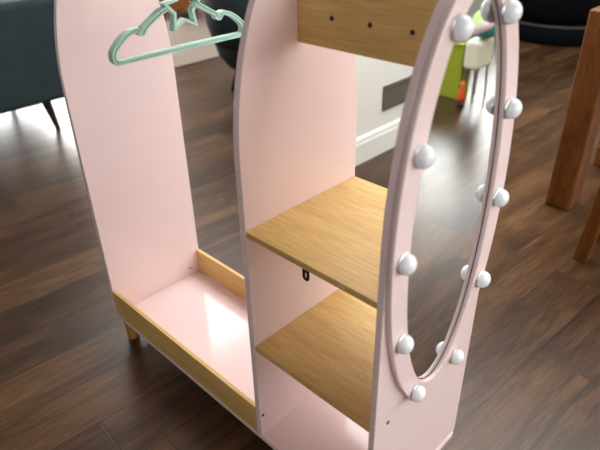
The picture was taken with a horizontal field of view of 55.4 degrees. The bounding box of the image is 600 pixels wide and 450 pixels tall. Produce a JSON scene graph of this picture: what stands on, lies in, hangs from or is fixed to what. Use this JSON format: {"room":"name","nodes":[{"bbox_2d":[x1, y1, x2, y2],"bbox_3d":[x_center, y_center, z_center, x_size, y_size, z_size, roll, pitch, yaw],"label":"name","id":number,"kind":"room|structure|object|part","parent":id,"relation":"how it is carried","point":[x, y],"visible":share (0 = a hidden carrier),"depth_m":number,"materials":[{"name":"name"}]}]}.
{"room":"living room","nodes":[
{"label":"living room","id":0,"kind":"room"},
{"bbox_2d":[0,0,599,449],"bbox_3d":[0.249,-0.507,3.310,8.700,0.080,10.700,26,40,37],"label":"floor","id":1,"kind":"structure","parent":0,"point":[72,376],"depth_m":1.97,"materials":[{"name":"wood"}]},
{"bbox_2d":[0,0,63,128],"bbox_3d":[-1.938,-0.903,3.262,0.950,0.738,0.990,26,40,37],"label":"sofa","id":2,"kind":"object","parent":1,"relation":"on","point":[29,72],"visible":0.91,"depth_m":3.05,"materials":[{"name":"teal fabric"}]},
{"bbox_3d":[-1.459,-0.653,3.337,0.056,0.212,0.075,26,40,37],"label":"leg","id":3,"kind":"part","parent":2,"relation":"part of","materials":[{"name":"brown wood"}]},
{"bbox_2d":[165,9,219,67],"bbox_3d":[-0.698,-2.073,5.849,1.880,0.010,3.850,26,40,37],"label":"rug","id":4,"kind":"object","parent":1,"relation":"on","point":[186,33],"visible":0.02,"depth_m":5.24,"materials":[{"name":"beige fabric"}]},
{"bbox_2d":[159,0,198,20],"bbox_3d":[-1.296,-2.460,5.998,0.400,0.520,0.456,-8,32,-11],"label":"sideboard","id":5,"kind":"object","parent":4,"relation":"on","point":[180,5],"visible":0.33,"depth_m":5.88,"materials":[{"name":"brown wood"}]},
{"bbox_3d":[-1.339,-2.371,5.776,0.186,0.400,0.016,-8,32,-11],"label":"door","id":6,"kind":"part","parent":5,"relation":"part of","materials":[{"name":"brown wood"}]},
{"bbox_3d":[-1.151,-2.398,5.813,0.186,0.400,0.016,-8,32,-11],"label":"door","id":7,"kind":"part","parent":5,"relation":"part of","materials":[{"name":"brown wood"}]},
{"bbox_2d":[202,0,248,90],"bbox_3d":[-0.173,-1.306,3.838,0.929,0.764,0.929,26,40,37],"label":"tub chair","id":8,"kind":"object","parent":1,"relation":"on","point":[227,50],"visible":0.12,"depth_m":3.53,"materials":[{"name":"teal fabric"}]},
{"bbox_3d":[-0.176,-1.448,3.752,0.929,0.430,0.929,26,40,37],"label":"backrest","id":9,"kind":"part","parent":8,"relation":"part of","materials":[{"name":"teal fabric"}]},
{"bbox_3d":[-0.434,-1.021,3.934,0.101,0.188,0.051,-8,32,-10],"label":"leg","id":10,"kind":"part","parent":8,"relation":"part of","materials":[{"name":"brown wood"}]},
{"bbox_2d":[54,0,522,449],"bbox_3d":[-0.100,-0.024,1.321,1.032,1.164,0.335,26,40,37],"label":"storage unit","id":11,"kind":"object","parent":1,"relation":"on","point":[347,324],"visible":1,"depth_m":1.12,"materials":[{"name":"pink paint"}]},
{"bbox_3d":[-0.466,-0.242,1.596,0.014,1.060,0.322,26,40,37],"label":"panel","id":12,"kind":"part","parent":11,"relation":"part of","materials":[{"name":"pink paint"}]},
{"bbox_2d":[108,0,243,65],"bbox_3d":[-0.255,-0.458,1.203,0.017,0.177,0.348,26,40,37],"label":"hanger","id":13,"kind":"object","parent":11,"relation":"hanging from","point":[141,30],"visible":0.94,"depth_m":1.20,"materials":[{"name":"green plastic"}]},
{"bbox_3d":[-0.330,0.349,1.555,0.644,0.086,0.010,26,40,37],"label":"rail","id":14,"kind":"part","parent":11,"relation":"part of","materials":[{"name":"brown wood"}]},
{"bbox_3d":[-0.113,0.230,1.744,0.644,0.086,0.010,26,40,37],"label":"rail","id":15,"kind":"part","parent":11,"relation":"part of","materials":[{"name":"brown wood"}]},
{"bbox_3d":[-0.102,0.387,1.580,1.003,0.014,0.330,26,40,37],"label":"board","id":16,"kind":"part","parent":11,"relation":"part of","materials":[{"name":"pink paint"}]},
{"bbox_3d":[0.005,-0.013,1.198,0.016,1.060,0.322,26,40,37],"label":"divider panel","id":17,"kind":"part","parent":11,"relation":"part of","materials":[{"name":"pink paint"}]},
{"bbox_2d":[255,289,376,431],"bbox_3d":[0.125,0.258,1.228,0.309,0.014,0.318,26,40,37],"label":"shelf","id":18,"kind":"object","parent":11,"relation":"attached to","point":[327,346],"depth_m":1.21,"materials":[{"name":"brown wood"}]},
{"bbox_2d":[246,176,387,308],"bbox_3d":[0.120,0.012,1.079,0.309,0.014,0.318,26,40,37],"label":"shelf","id":19,"kind":"object","parent":11,"relation":"attached to","point":[333,232],"depth_m":1.06,"materials":[{"name":"brown wood"}]},
{"bbox_2d":[395,333,408,352],"bbox_3d":[0.169,0.195,0.944,0.003,0.036,0.036,26,40,37],"label":"bulb socket","id":20,"kind":"object","parent":11,"relation":"attached to","point":[401,339],"depth_m":0.93,"materials":[{"name":"silver metal"}]},
{"bbox_2d":[396,252,410,274],"bbox_3d":[0.154,0.057,0.846,0.003,0.036,0.036,26,40,37],"label":"bulb socket","id":21,"kind":"object","parent":11,"relation":"attached to","point":[403,259],"depth_m":0.83,"materials":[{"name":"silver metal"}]},
{"bbox_3d":[0.176,0.199,0.937,0.018,0.034,0.034,26,40,37],"label":"light bulb","id":22,"kind":"part","parent":11,"relation":"part of","materials":[{"name":"plastic"}]},
{"bbox_3d":[0.162,0.060,0.840,0.018,0.034,0.034,26,40,37],"label":"light bulb","id":23,"kind":"part","parent":11,"relation":"part of","materials":[{"name":"glass"}]},
{"bbox_2d":[410,383,420,400],"bbox_3d":[0.215,0.312,1.066,0.003,0.036,0.036,26,40,37],"label":"bulb socket","id":24,"kind":"object","parent":11,"relation":"attached to","point":[415,388],"depth_m":1.05,"materials":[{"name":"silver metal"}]},
{"bbox_3d":[0.223,0.315,1.060,0.018,0.034,0.034,26,40,37],"label":"light bulb","id":25,"kind":"part","parent":11,"relation":"part of","materials":[{"name":"plastic"}]},
{"bbox_2d":[413,143,427,168],"bbox_3d":[0.163,-0.093,0.770,0.003,0.036,0.036,26,40,37],"label":"bulb socket","id":26,"kind":"object","parent":11,"relation":"attached to","point":[420,150],"depth_m":0.76,"materials":[{"name":"silver metal"}]},
{"bbox_3d":[0.241,0.103,1.008,0.014,1.050,0.332,26,40,37],"label":"mirror panel","id":27,"kind":"part","parent":11,"relation":"part of","materials":[{"name":"pink paint"}]},
{"bbox_3d":[0.171,-0.089,0.764,0.018,0.034,0.034,26,40,37],"label":"light bulb","id":28,"kind":"part","parent":11,"relation":"part of","materials":[{"name":"glass"}]},
{"bbox_3d":[0.247,-0.007,0.931,0.012,0.782,0.334,26,40,37],"label":"mirror frame","id":29,"kind":"part","parent":11,"relation":"part of","materials":[{"name":"pink paint"}]},
{"bbox_2d":[407,0,501,378],"bbox_3d":[0.245,-0.011,0.934,0.002,0.706,0.247,26,40,37],"label":"mirror","id":30,"kind":"object","parent":11,"relation":"attached to","point":[456,87],"depth_m":0.89,"materials":[{"name":"silver metal"}]},
{"bbox_2d":[449,347,459,363],"bbox_3d":[0.312,0.263,1.152,0.003,0.036,0.036,26,40,37],"label":"bulb socket","id":31,"kind":"object","parent":11,"relation":"attached to","point":[454,352],"depth_m":1.14,"materials":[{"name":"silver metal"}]},
{"bbox_2d":[450,13,463,42],"bbox_3d":[0.201,-0.250,0.725,0.003,0.036,0.036,26,40,37],"label":"bulb socket","id":32,"kind":"object","parent":11,"relation":"attached to","point":[456,19],"depth_m":0.71,"materials":[{"name":"silver metal"}]},
{"bbox_3d":[0.319,0.267,1.145,0.018,0.034,0.034,26,40,37],"label":"light bulb","id":33,"kind":"part","parent":11,"relation":"part of","materials":[{"name":"plastic"}]},
{"bbox_3d":[0.209,-0.246,0.719,0.018,0.034,0.034,26,40,37],"label":"light bulb","id":34,"kind":"part","parent":11,"relation":"part of","materials":[{"name":"plastic"}]},
{"bbox_2d":[475,270,484,286],"bbox_3d":[0.348,0.103,1.103,0.003,0.036,0.036,26,40,37],"label":"bulb socket","id":35,"kind":"object","parent":11,"relation":"attached to","point":[479,274],"depth_m":1.09,"materials":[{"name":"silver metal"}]},
{"bbox_3d":[0.356,0.107,1.097,0.018,0.034,0.034,26,40,37],"label":"light bulb","id":36,"kind":"part","parent":11,"relation":"part of","materials":[{"name":"plastic"}]},
{"bbox_2d":[492,188,502,206],"bbox_3d":[0.353,-0.050,1.020,0.003,0.036,0.036,26,40,37],"label":"bulb socket","id":37,"kind":"object","parent":11,"relation":"attached to","point":[497,193],"depth_m":1.01,"materials":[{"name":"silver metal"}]},
{"bbox_3d":[0.361,-0.046,1.014,0.018,0.034,0.034,26,40,37],"label":"light bulb","id":38,"kind":"part","parent":11,"relation":"part of","materials":[{"name":"plastic"}]},
{"bbox_2d":[501,0,509,24],"bbox_3d":[0.293,-0.300,0.804,0.003,0.036,0.036,26,40,37],"label":"bulb socket","id":39,"kind":"object","parent":11,"relation":"attached to","point":[505,4],"depth_m":0.79,"materials":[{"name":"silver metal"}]},
{"bbox_2d":[504,97,514,118],"bbox_3d":[0.338,-0.189,0.923,0.003,0.036,0.036,26,40,37],"label":"bulb socket","id":40,"kind":"object","parent":11,"relation":"attached to","point":[509,102],"depth_m":0.91,"materials":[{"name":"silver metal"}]},
{"bbox_3d":[0.300,-0.296,0.798,0.018,0.034,0.034,26,40,37],"label":"light bulb","id":41,"kind":"part","parent":11,"relation":"part of","materials":[{"name":"plastic"}]},
{"bbox_3d":[0.346,-0.185,0.916,0.018,0.034,0.034,26,40,37],"label":"light bulb","id":42,"kind":"part","parent":11,"relation":"part of","materials":[{"name":"glass"}]},
{"bbox_2d":[517,0,599,45],"bbox_3d":[2.329,-1.937,5.064,1.060,0.472,1.060,26,40,37],"label":"footstool","id":43,"kind":"object","parent":1,"relation":"on","point":[546,22],"visible":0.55,"depth_m":4.72,"materials":[{"name":"black leather"}]},
{"bbox_2d":[517,0,599,25],"bbox_3d":[2.328,-2.008,5.021,1.060,0.307,1.060,26,40,37],"label":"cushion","id":44,"kind":"object","parent":43,"relation":"on","point":[535,12],"depth_m":4.66,"materials":[{"name":"black leather"}]},
{"bbox_2d":[546,6,599,210],"bbox_3d":[1.662,-0.386,2.189,1.028,0.818,0.658,26,40,37],"label":"dining table","id":45,"kind":"object","parent":1,"relation":"on","point":[582,118],"visible":1,"depth_m":2.29,"materials":[{"name":"brown wood"}]},
{"bbox_3d":[1.520,-0.650,2.631,0.106,0.818,0.118,26,40,37],"label":"leg","id":46,"kind":"part","parent":45,"relation":"part of","materials":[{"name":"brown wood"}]},
{"bbox_2d":[573,146,599,262],"bbox_3d":[1.274,-0.029,1.953,0.510,0.465,0.280,26,40,37],"label":"bench","id":47,"kind":"object","parent":1,"relation":"on","point":[590,235],"visible":1,"depth_m":2.07,"materials":[{"name":"brown wood"}]},
{"bbox_3d":[1.064,-0.051,2.032,0.077,0.430,0.040,26,40,37],"label":"leg","id":48,"kind":"part","parent":47,"relation":"part of","materials":[{"name":"brown wood"}]},
{"bbox_2d":[355,54,413,165],"bbox_3d":[0.490,-0.885,2.901,0.136,0.980,1.770,26,40,37],"label":"wall","id":49,"kind":"structure","parent":0,"point":[372,74],"depth_m":2.85,"materials":[{"name":"white paint"}]},
{"bbox_2d":[382,76,410,111],"bbox_3d":[0.531,-0.693,2.968,0.008,0.129,0.330,26,40,37],"label":"air vent","id":50,"kind":"object","parent":49,"relation":"in","point":[394,93],"visible":0.56,"depth_m":2.93,"materials":[{"name":"metal"}]}
]}

